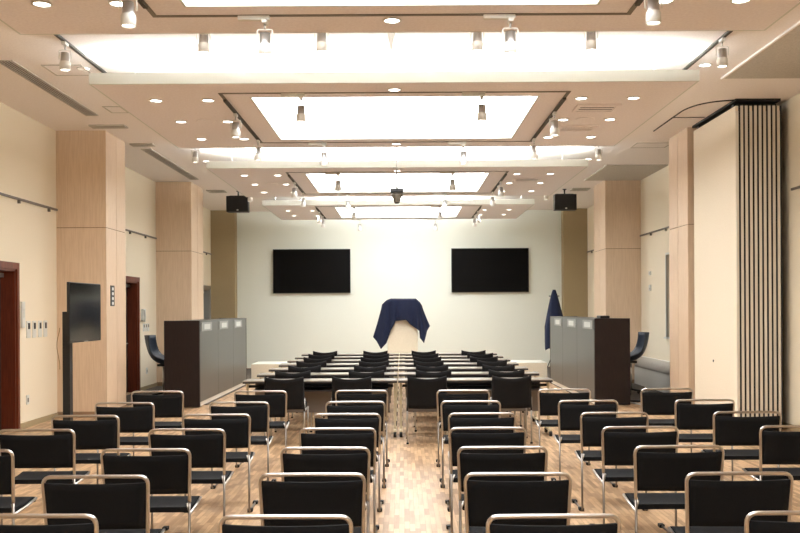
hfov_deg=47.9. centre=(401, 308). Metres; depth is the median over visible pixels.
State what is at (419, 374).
chair
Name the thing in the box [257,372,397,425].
desk
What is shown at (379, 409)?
chair
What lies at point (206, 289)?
door
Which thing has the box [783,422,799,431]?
baseboard
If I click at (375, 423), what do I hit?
chair
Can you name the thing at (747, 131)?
wall
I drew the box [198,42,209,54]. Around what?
hood
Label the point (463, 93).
box
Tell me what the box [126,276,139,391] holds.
door
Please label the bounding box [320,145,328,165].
track spotlight
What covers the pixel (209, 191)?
ceiling vent
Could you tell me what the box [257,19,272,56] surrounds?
track spotlight
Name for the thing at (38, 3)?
recessed light
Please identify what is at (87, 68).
recessed light
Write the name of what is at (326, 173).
box
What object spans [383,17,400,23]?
recessed light
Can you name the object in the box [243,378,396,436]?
desk
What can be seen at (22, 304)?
wall panel
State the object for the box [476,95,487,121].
track spotlight
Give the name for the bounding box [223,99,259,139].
track
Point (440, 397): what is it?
chair
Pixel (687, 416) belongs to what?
chair
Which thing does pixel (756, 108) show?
wall
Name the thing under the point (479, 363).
chair
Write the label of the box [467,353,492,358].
chair
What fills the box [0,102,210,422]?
wall
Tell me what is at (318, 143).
box
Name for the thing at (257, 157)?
hood
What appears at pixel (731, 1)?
recessed light
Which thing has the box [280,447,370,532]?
chair
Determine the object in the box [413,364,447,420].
chair
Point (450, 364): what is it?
desk
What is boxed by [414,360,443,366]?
chair
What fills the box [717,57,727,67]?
hood
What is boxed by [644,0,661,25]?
track spotlight
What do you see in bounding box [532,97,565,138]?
track
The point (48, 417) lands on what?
baseboard
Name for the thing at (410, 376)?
shelf
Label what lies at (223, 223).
wall
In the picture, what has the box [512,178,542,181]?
ceiling vent
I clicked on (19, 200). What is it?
trim
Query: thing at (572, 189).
ceiling vent
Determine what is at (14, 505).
chair
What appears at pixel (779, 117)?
wall
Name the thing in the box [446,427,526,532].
chair
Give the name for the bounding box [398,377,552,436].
desk
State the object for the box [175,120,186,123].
recessed light
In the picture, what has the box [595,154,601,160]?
hood
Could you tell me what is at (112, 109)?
ceiling hatch
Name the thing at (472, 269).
wall monitor
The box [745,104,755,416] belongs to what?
wall
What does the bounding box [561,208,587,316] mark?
wall
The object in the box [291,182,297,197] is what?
track spotlight
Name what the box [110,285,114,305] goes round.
sign
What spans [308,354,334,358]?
chair
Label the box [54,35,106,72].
track
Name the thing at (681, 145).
column
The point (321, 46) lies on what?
hood
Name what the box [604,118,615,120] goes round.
recessed light
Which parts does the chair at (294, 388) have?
backrest, post, leg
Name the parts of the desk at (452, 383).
leg, modesty panel, leg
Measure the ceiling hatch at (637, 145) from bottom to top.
0.008 m
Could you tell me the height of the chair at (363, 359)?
0.823 m
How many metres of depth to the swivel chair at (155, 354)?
16.57 m
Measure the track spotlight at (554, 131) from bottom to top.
0.285 m
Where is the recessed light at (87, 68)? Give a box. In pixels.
[77,66,90,70]
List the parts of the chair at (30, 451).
backrest, frame, seat, seat rail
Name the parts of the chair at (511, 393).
backrest, leg, leg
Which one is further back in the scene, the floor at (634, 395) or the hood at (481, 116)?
the floor at (634, 395)
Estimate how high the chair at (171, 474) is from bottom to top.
0.801 m
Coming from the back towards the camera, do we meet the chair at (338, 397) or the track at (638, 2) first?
the chair at (338, 397)
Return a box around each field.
[585,164,667,180]
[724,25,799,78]
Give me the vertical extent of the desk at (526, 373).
0.724 m
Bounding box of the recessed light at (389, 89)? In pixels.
[387,88,401,91]
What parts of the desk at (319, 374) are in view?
leg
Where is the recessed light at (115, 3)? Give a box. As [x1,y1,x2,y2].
[108,0,121,7]
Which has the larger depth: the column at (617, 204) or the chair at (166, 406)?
the column at (617, 204)
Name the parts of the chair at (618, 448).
seat rail, leg, seat, frame, backrest, leg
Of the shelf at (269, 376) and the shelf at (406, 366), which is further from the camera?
the shelf at (406, 366)
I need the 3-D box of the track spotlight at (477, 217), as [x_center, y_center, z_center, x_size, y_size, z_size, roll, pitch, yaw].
[1.858,-2.250,22.000,0.109,0.285,0.109,0,0,45]
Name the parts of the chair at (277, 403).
backrest, frame, seat, leg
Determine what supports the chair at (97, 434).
on the floor at (414, 499)
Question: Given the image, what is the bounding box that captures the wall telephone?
[141,309,145,321]
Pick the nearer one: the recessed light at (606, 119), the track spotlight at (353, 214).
the recessed light at (606, 119)
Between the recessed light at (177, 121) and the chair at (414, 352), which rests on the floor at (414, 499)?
the chair at (414, 352)
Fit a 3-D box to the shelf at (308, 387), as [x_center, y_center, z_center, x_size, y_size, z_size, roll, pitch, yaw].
[-1.044,0.998,11.613,1.724,0.105,0.310,0,0,0]
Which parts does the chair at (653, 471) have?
seat rail, leg, seat, backrest, frame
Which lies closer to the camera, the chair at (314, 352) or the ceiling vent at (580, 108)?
the ceiling vent at (580, 108)
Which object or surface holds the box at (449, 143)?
attached to the ceiling panel at (345, 109)
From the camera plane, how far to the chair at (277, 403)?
9.25 m
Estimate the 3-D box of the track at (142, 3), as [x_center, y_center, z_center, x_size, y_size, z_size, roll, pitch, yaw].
[-2.023,-2.382,5.885,0.036,0.022,2.444,0,0,0]
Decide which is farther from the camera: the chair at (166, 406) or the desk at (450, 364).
the desk at (450, 364)
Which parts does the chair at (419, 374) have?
backrest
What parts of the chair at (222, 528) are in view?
backrest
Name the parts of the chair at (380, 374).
backrest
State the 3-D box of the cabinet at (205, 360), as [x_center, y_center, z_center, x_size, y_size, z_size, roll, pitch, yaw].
[-3.663,0.916,17.275,0.605,1.442,4.550,0,0,0]
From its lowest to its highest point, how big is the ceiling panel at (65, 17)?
0.346 m
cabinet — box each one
[164,318,246,406]
[550,316,629,404]
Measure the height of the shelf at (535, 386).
0.105 m
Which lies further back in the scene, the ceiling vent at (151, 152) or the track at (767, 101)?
the ceiling vent at (151, 152)
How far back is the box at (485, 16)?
7.35 m
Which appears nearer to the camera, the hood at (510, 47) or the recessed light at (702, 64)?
the hood at (510, 47)
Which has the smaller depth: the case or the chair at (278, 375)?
the chair at (278, 375)
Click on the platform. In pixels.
(541, 368)
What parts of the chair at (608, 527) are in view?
backrest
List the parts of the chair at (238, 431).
backrest, frame, seat, leg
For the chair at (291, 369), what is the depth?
13.03 m
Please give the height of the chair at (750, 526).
0.801 m
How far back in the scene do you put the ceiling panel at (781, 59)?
10.05 m
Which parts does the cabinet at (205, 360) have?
panel, name plate, panel, name plate, panel, name plate, panel, panel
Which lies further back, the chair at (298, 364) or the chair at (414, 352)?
the chair at (414, 352)
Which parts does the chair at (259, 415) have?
backrest, frame, seat, leg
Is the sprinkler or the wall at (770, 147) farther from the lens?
the wall at (770, 147)
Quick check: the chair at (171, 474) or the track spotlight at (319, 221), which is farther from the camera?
the track spotlight at (319, 221)
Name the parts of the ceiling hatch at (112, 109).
panel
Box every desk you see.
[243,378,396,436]
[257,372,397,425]
[269,367,397,409]
[279,363,397,407]
[287,359,398,399]
[295,356,398,377]
[301,353,398,387]
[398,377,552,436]
[399,355,502,362]
[399,358,509,366]
[399,362,518,388]
[399,366,527,414]
[399,371,538,424]
[400,353,496,355]
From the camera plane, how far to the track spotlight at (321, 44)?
8.51 m
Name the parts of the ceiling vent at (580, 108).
blade, blade, blade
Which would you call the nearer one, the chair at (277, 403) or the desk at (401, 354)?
the chair at (277, 403)
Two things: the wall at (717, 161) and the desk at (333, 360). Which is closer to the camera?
the wall at (717, 161)
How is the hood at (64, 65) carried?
attached to the track spotlight at (65, 64)
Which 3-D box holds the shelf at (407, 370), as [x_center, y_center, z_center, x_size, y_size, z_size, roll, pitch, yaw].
[0.935,0.987,13.845,1.724,0.105,0.310,0,0,0]
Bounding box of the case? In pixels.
[597,315,609,317]
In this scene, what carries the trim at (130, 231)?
attached to the wall at (27, 145)
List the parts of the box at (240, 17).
plate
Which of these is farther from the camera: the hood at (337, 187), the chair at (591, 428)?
the hood at (337, 187)
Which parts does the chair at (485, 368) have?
backrest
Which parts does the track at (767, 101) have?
cross rail, curved rail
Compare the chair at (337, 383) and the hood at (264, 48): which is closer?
the hood at (264, 48)
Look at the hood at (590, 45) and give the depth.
8.51 m
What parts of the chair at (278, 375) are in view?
backrest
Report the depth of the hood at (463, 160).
12.94 m
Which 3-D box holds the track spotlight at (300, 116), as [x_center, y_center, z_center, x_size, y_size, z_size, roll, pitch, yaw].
[-1.122,-2.220,10.010,0.109,0.285,0.109,0,0,45]
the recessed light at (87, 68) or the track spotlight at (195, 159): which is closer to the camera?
the recessed light at (87, 68)
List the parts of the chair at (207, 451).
leg, backrest, frame, seat, leg, seat rail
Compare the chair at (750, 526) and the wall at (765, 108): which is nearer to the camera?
the chair at (750, 526)
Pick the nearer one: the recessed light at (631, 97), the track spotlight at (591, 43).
the track spotlight at (591, 43)
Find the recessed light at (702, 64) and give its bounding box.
[698,63,711,66]
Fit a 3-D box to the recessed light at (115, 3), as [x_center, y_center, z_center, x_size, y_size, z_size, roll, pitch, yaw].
[-2.223,-2.392,7.055,0.160,0.012,0.160,0,0,0]
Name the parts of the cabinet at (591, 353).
panel, name plate, panel, name plate, panel, name plate, panel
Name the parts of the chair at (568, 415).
leg, seat, frame, backrest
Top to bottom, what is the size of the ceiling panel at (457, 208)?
0.346 m
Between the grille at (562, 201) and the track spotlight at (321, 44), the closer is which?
the track spotlight at (321, 44)
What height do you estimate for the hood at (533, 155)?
0.090 m
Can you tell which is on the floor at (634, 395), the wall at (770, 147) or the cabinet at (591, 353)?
the cabinet at (591, 353)
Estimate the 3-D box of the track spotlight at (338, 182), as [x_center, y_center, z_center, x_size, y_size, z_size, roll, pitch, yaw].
[-1.122,-2.220,15.800,0.109,0.285,0.109,0,0,45]
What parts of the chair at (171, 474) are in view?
backrest, frame, seat, leg, seat rail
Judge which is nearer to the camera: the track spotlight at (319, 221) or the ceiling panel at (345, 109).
the ceiling panel at (345, 109)
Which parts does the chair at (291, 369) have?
backrest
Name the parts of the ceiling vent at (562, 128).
blade, blade, blade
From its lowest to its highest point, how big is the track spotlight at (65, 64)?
0.285 m
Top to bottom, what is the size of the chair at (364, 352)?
0.823 m
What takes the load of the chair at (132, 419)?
on the floor at (414, 499)
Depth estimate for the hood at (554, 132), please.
10.91 m
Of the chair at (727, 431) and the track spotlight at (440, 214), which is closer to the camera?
the chair at (727, 431)
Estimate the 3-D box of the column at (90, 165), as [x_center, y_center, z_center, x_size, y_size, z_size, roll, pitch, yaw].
[-4.892,-0.533,14.219,0.762,4.380,0.962,0,0,0]
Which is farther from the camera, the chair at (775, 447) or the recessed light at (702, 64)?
the recessed light at (702, 64)
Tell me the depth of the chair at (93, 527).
3.67 m
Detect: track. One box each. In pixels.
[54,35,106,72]
[137,0,147,8]
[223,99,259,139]
[288,175,303,192]
[491,174,506,192]
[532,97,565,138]
[635,0,643,5]
[653,98,780,131]
[682,31,732,69]
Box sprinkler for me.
[387,33,394,52]
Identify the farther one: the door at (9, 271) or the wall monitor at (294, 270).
the wall monitor at (294, 270)
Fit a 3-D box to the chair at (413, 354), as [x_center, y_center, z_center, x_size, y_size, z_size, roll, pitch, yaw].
[0.428,1.216,16.623,0.508,0.823,0.561,0,0,0]
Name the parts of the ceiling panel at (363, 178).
luminous panel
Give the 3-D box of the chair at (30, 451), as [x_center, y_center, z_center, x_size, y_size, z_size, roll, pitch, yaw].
[-2.576,1.244,6.524,0.550,0.801,0.409,0,0,-1]
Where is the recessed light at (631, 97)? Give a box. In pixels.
[626,96,640,99]
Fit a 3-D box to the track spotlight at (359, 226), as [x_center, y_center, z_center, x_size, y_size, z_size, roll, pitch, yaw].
[-1.122,-2.220,23.955,0.109,0.285,0.109,0,0,45]
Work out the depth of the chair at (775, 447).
6.32 m
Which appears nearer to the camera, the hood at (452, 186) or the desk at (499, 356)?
the hood at (452, 186)
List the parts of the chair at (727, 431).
seat, backrest, frame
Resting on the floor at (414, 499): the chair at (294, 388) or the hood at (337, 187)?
the chair at (294, 388)
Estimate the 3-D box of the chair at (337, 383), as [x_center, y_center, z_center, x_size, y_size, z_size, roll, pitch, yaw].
[-0.600,1.222,11.043,0.508,0.823,0.561,0,0,1]
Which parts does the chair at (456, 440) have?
leg, seat, backrest, frame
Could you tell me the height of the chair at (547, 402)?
0.801 m
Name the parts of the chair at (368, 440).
backrest, frame, seat, leg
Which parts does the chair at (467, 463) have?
leg, backrest, frame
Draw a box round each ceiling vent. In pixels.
[0,60,98,115]
[88,124,127,128]
[129,143,155,146]
[141,149,198,179]
[206,190,226,192]
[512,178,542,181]
[558,125,598,131]
[570,188,590,190]
[572,104,621,112]
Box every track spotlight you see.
[59,41,71,71]
[119,0,136,28]
[191,148,198,162]
[197,34,210,54]
[230,113,240,137]
[253,140,262,160]
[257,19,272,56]
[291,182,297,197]
[295,96,306,122]
[300,193,305,206]
[314,33,328,53]
[317,212,321,223]
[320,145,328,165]
[321,216,324,227]
[334,174,341,190]
[345,195,350,209]
[351,208,356,219]
[357,220,361,230]
[433,220,437,230]
[438,207,442,219]
[441,195,447,208]
[449,173,455,189]
[459,144,467,164]
[470,32,483,52]
[472,215,476,226]
[475,211,480,222]
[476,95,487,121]
[490,192,495,205]
[497,181,504,196]
[502,17,518,55]
[529,138,538,159]
[549,112,559,136]
[584,32,597,51]
[595,146,602,160]
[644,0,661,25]
[716,38,728,67]
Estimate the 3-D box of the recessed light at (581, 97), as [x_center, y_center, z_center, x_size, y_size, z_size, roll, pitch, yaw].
[2.057,-2.415,10.325,0.160,0.012,0.160,0,0,0]
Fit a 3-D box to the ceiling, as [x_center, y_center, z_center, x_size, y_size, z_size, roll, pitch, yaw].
[-0.085,-2.800,10.700,11.200,0.100,29.800,0,0,0]
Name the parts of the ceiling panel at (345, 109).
luminous panel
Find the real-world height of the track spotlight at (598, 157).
0.285 m
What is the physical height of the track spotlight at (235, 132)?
0.285 m
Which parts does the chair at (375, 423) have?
backrest, frame, leg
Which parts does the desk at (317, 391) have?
leg, modesty panel, leg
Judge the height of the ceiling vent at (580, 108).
0.020 m
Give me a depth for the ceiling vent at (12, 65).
10.99 m
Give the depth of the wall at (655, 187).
12.12 m
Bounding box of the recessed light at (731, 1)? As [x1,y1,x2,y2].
[730,0,750,3]
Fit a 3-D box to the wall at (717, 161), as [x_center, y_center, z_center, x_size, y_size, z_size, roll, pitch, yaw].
[4.444,-0.572,12.740,0.066,4.315,1.720,0,0,0]
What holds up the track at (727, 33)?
attached to the ceiling
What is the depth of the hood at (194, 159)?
14.86 m
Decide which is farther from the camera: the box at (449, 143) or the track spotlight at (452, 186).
the track spotlight at (452, 186)
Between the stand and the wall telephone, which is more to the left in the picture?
the stand
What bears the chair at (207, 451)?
on the floor at (414, 499)
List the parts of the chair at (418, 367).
backrest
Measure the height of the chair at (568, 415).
0.801 m
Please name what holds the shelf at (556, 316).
attached to the cabinet at (591, 353)
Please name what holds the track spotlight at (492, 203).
attached to the track at (505, 175)
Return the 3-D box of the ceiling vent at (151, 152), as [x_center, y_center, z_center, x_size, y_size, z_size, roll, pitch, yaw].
[-4.355,-2.720,17.100,0.180,0.012,3.600,0,0,0]
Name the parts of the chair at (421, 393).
leg, post, backrest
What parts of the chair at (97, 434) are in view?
backrest, frame, seat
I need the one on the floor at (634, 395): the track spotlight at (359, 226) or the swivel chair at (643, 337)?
the swivel chair at (643, 337)
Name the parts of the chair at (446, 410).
leg, seat, backrest, frame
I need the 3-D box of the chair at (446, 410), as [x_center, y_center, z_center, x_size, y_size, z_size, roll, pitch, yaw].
[0.625,1.226,8.321,0.550,0.801,0.409,0,0,1]
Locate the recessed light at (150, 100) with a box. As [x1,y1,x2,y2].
[149,99,162,102]
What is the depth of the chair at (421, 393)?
10.79 m
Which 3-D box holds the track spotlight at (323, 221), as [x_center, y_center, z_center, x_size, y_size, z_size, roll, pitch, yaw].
[-2.022,-2.228,23.000,0.109,0.285,0.109,0,0,45]
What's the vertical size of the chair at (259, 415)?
0.801 m
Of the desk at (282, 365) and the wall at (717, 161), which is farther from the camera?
the desk at (282, 365)
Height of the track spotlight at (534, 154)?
0.285 m
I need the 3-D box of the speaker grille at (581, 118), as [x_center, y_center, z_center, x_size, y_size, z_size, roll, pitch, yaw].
[2.337,-2.420,11.480,0.240,0.006,0.240,0,0,0]
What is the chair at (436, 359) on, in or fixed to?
on the floor at (414, 499)
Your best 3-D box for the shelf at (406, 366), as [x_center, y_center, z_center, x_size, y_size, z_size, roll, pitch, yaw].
[0.935,0.987,14.961,1.724,0.105,0.310,0,0,0]
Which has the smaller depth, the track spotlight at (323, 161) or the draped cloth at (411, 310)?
the track spotlight at (323, 161)
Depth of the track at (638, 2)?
7.05 m
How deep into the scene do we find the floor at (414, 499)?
8.51 m
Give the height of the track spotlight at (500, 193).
0.285 m
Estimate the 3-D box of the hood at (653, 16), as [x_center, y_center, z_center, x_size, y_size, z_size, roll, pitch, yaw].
[1.858,-2.152,6.650,0.110,0.090,0.110,0,0,0]
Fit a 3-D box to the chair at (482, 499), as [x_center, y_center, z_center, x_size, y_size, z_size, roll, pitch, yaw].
[0.592,1.226,4.746,0.550,0.801,0.409,0,0,1]
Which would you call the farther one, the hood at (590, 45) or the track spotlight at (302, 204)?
the track spotlight at (302, 204)
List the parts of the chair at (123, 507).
backrest, seat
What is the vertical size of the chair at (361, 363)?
0.823 m
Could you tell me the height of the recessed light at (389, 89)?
0.012 m
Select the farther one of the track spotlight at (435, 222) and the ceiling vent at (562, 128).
the track spotlight at (435, 222)
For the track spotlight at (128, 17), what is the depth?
6.61 m
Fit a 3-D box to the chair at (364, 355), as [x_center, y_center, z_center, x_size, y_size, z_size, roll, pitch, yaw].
[-0.475,1.221,16.623,0.508,0.823,0.561,0,0,-2]
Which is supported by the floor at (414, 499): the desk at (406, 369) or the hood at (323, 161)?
the desk at (406, 369)
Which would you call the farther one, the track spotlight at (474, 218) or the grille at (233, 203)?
the track spotlight at (474, 218)
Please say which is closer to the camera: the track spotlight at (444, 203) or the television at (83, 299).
the television at (83, 299)
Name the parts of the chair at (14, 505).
backrest, frame, leg, seat, seat rail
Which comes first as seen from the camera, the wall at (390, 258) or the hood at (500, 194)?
the hood at (500, 194)
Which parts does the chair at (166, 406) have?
backrest, frame, seat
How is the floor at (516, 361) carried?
on the platform
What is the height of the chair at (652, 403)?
0.801 m
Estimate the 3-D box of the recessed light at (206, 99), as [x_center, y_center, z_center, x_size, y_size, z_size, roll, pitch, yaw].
[-2.223,-2.392,10.325,0.160,0.012,0.160,0,0,0]
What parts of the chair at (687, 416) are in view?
seat, backrest, frame, leg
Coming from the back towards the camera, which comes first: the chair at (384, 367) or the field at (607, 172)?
the field at (607, 172)
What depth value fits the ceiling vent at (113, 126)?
13.35 m
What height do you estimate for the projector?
1.085 m
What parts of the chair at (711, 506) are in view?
seat, backrest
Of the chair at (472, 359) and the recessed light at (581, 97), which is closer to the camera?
the recessed light at (581, 97)
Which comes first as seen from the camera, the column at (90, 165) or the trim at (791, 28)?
the trim at (791, 28)
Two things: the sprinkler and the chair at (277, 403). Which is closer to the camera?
the sprinkler
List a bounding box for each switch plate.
[143,323,148,331]
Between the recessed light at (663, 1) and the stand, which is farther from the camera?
the stand
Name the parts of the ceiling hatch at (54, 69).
panel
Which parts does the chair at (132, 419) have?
leg, backrest, frame, seat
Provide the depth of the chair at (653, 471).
5.43 m
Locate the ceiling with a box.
[0,4,799,211]
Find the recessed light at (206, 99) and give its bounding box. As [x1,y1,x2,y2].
[201,98,214,101]
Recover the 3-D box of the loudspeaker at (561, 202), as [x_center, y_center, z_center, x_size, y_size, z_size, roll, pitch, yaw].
[3.756,-2.521,20.750,0.500,0.500,0.220,0,0,0]
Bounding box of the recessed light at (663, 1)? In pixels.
[659,0,674,4]
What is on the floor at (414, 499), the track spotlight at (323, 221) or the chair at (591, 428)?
the chair at (591, 428)
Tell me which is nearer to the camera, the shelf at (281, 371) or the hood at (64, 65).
the hood at (64, 65)
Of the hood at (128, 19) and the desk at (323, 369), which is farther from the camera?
the desk at (323, 369)
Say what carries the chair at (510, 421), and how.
on the floor at (414, 499)
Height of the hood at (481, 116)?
0.090 m
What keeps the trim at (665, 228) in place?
attached to the wall at (655, 187)
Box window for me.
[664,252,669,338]
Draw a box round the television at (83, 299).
[67,282,100,342]
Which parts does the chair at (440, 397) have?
leg, backrest, frame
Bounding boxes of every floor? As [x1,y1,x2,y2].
[0,366,799,532]
[126,368,250,404]
[253,360,546,363]
[547,367,662,399]
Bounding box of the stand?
[62,312,72,420]
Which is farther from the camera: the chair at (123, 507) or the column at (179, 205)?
the column at (179, 205)
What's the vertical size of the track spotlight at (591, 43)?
0.285 m
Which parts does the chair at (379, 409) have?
backrest, frame, leg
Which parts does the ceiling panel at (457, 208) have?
luminous panel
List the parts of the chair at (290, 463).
backrest, frame, leg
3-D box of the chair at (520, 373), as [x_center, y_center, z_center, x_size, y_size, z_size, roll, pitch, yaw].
[1.395,1.211,12.159,0.508,0.823,0.561,0,0,2]
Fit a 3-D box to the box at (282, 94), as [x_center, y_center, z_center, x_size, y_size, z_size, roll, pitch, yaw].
[-1.213,-2.380,10.008,0.260,0.035,0.053,0,0,0]
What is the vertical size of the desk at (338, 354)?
0.724 m
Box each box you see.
[238,15,269,20]
[281,93,304,96]
[309,142,326,145]
[325,172,339,174]
[448,142,465,144]
[462,92,485,95]
[483,14,515,19]
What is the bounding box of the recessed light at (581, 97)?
[574,96,587,99]
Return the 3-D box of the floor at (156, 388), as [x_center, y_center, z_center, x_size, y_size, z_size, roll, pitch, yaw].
[-4.301,1.648,20.170,1.900,0.012,9.340,0,0,0]
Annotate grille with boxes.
[226,196,247,210]
[555,194,576,209]
[576,117,594,120]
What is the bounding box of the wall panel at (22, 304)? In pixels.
[20,302,24,327]
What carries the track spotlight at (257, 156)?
attached to the track at (225, 101)
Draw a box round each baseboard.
[20,383,156,428]
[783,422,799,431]
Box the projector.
[390,147,402,203]
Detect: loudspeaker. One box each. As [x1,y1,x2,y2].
[226,191,249,212]
[553,189,576,210]
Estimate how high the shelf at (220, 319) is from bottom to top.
0.025 m
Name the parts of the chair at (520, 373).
backrest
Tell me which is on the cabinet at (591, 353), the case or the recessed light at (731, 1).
the case
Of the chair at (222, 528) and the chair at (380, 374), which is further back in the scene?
the chair at (380, 374)
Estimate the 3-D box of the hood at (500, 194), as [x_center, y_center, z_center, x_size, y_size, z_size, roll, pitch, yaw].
[1.858,-2.152,16.900,0.110,0.090,0.110,0,0,0]
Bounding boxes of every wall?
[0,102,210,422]
[211,210,236,318]
[237,210,561,367]
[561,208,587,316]
[587,93,799,424]
[694,104,741,416]
[701,104,745,416]
[740,104,750,416]
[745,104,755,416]
[749,104,759,416]
[754,104,764,416]
[758,104,768,415]
[763,104,773,415]
[767,104,778,415]
[773,104,782,428]
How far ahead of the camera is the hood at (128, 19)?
6.61 m
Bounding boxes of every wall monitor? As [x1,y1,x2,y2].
[273,249,350,292]
[451,248,528,291]
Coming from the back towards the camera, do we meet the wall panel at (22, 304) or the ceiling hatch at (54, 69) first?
the wall panel at (22, 304)
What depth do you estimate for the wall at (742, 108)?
11.88 m
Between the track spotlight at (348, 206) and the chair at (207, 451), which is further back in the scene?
the track spotlight at (348, 206)
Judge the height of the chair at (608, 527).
0.801 m
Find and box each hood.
[59,60,70,71]
[121,12,135,28]
[192,157,198,162]
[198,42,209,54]
[231,129,239,137]
[254,154,261,160]
[258,42,271,56]
[296,113,305,122]
[316,41,326,53]
[320,158,327,165]
[335,185,340,190]
[449,184,455,189]
[460,157,466,164]
[472,40,482,52]
[477,112,486,121]
[498,192,503,196]
[504,41,516,55]
[530,152,537,159]
[550,128,558,136]
[585,40,596,51]
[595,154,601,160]
[646,9,660,25]
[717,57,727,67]
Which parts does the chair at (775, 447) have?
seat rail, seat, frame, backrest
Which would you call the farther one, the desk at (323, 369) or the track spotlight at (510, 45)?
the desk at (323, 369)
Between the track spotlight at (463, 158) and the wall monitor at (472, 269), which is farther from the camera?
the wall monitor at (472, 269)
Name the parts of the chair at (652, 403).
seat, backrest, frame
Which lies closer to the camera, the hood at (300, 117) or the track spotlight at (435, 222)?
the hood at (300, 117)
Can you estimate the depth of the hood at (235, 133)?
10.91 m
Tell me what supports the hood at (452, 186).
attached to the track spotlight at (452, 186)
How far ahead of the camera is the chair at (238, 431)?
7.20 m
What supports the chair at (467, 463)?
on the floor at (414, 499)
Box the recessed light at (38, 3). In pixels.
[31,0,52,7]
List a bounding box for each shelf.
[180,318,234,320]
[255,383,387,391]
[269,376,388,377]
[281,371,389,376]
[406,366,476,366]
[407,370,517,371]
[410,376,526,377]
[447,382,541,390]
[556,316,596,317]
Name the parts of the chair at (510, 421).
leg, backrest, frame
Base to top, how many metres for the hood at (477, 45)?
0.090 m
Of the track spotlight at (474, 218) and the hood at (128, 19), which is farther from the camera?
the track spotlight at (474, 218)
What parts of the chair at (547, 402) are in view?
leg, seat, backrest, frame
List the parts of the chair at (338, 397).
frame, backrest, leg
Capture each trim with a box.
[0,192,57,211]
[125,229,156,238]
[640,226,668,236]
[721,21,799,78]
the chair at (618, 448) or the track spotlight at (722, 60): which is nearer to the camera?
the chair at (618, 448)
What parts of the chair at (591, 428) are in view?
leg, seat, backrest, frame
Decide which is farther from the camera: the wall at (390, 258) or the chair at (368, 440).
the wall at (390, 258)
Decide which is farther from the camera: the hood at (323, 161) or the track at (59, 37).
the hood at (323, 161)
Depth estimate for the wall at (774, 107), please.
11.88 m
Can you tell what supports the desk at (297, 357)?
on the floor at (414, 499)
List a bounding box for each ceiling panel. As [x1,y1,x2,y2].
[0,0,799,34]
[89,61,698,147]
[206,151,587,196]
[262,196,534,219]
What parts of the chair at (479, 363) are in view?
backrest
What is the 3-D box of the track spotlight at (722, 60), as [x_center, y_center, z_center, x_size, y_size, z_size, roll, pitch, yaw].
[3.256,-2.603,9.150,0.109,0.285,0.109,0,0,45]
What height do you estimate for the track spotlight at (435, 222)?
0.285 m
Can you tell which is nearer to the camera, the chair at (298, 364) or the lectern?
the chair at (298, 364)
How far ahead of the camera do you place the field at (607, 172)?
18.17 m
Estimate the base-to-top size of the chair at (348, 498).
0.801 m
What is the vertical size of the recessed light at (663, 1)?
0.012 m
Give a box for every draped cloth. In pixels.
[373,298,429,348]
[545,290,562,349]
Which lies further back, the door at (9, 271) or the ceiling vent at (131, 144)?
the ceiling vent at (131, 144)
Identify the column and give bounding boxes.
[56,130,126,417]
[156,182,203,385]
[594,180,640,382]
[669,127,696,403]
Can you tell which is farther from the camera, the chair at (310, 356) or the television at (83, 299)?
the chair at (310, 356)
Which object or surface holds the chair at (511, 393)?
on the floor at (414, 499)
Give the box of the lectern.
[388,320,417,362]
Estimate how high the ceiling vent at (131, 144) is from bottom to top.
0.020 m
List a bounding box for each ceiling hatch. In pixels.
[41,64,90,75]
[102,106,127,112]
[630,143,668,147]
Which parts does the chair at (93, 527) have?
backrest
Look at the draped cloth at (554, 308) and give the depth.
20.91 m
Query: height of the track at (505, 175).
0.022 m
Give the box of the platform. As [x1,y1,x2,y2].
[251,363,546,378]
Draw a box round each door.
[0,261,19,429]
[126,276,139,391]
[203,285,210,318]
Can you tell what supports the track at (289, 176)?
attached to the ceiling panel at (363, 178)
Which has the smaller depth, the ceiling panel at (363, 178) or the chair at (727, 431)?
the chair at (727, 431)
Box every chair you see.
[0,429,89,524]
[0,449,36,524]
[0,514,98,532]
[41,475,164,532]
[51,415,130,470]
[94,402,154,483]
[100,448,201,532]
[131,391,183,455]
[144,335,163,394]
[148,428,233,530]
[182,414,257,512]
[209,401,275,488]
[218,514,352,532]
[234,390,289,467]
[258,473,365,532]
[264,377,308,435]
[274,370,315,431]
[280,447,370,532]
[288,365,324,421]
[296,361,326,367]
[299,427,378,532]
[304,357,331,362]
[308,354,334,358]
[313,351,336,355]
[313,413,383,511]
[325,401,385,487]
[331,376,371,405]
[335,390,389,466]
[348,370,385,431]
[354,365,386,371]
[359,360,388,366]
[360,357,387,362]
[363,351,387,354]
[363,353,388,358]
[406,376,447,443]
[411,350,435,355]
[412,353,438,358]
[413,356,440,362]
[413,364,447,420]
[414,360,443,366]
[414,370,450,431]
[436,390,489,466]
[440,400,500,487]
[445,412,515,511]
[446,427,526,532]
[457,446,547,532]
[461,350,485,355]
[464,472,571,532]
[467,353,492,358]
[470,356,497,361]
[477,360,507,411]
[482,364,515,416]
[486,513,620,532]
[488,369,524,427]
[490,375,532,443]
[535,389,590,464]
[551,400,617,486]
[572,412,648,510]
[593,426,678,532]
[622,445,724,532]
[630,332,648,394]
[640,388,693,452]
[668,471,793,532]
[674,399,734,480]
[701,411,781,467]
[742,425,799,480]
[744,510,799,532]
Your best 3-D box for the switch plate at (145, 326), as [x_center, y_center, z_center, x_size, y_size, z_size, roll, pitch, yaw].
[-5.258,0.378,18.452,0.020,0.158,0.363,0,0,0]
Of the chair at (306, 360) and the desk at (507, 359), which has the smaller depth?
the chair at (306, 360)
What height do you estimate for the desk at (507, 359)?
0.724 m
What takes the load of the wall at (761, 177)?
hanging from the track at (767, 101)
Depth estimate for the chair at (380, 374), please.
11.90 m
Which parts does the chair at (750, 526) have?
backrest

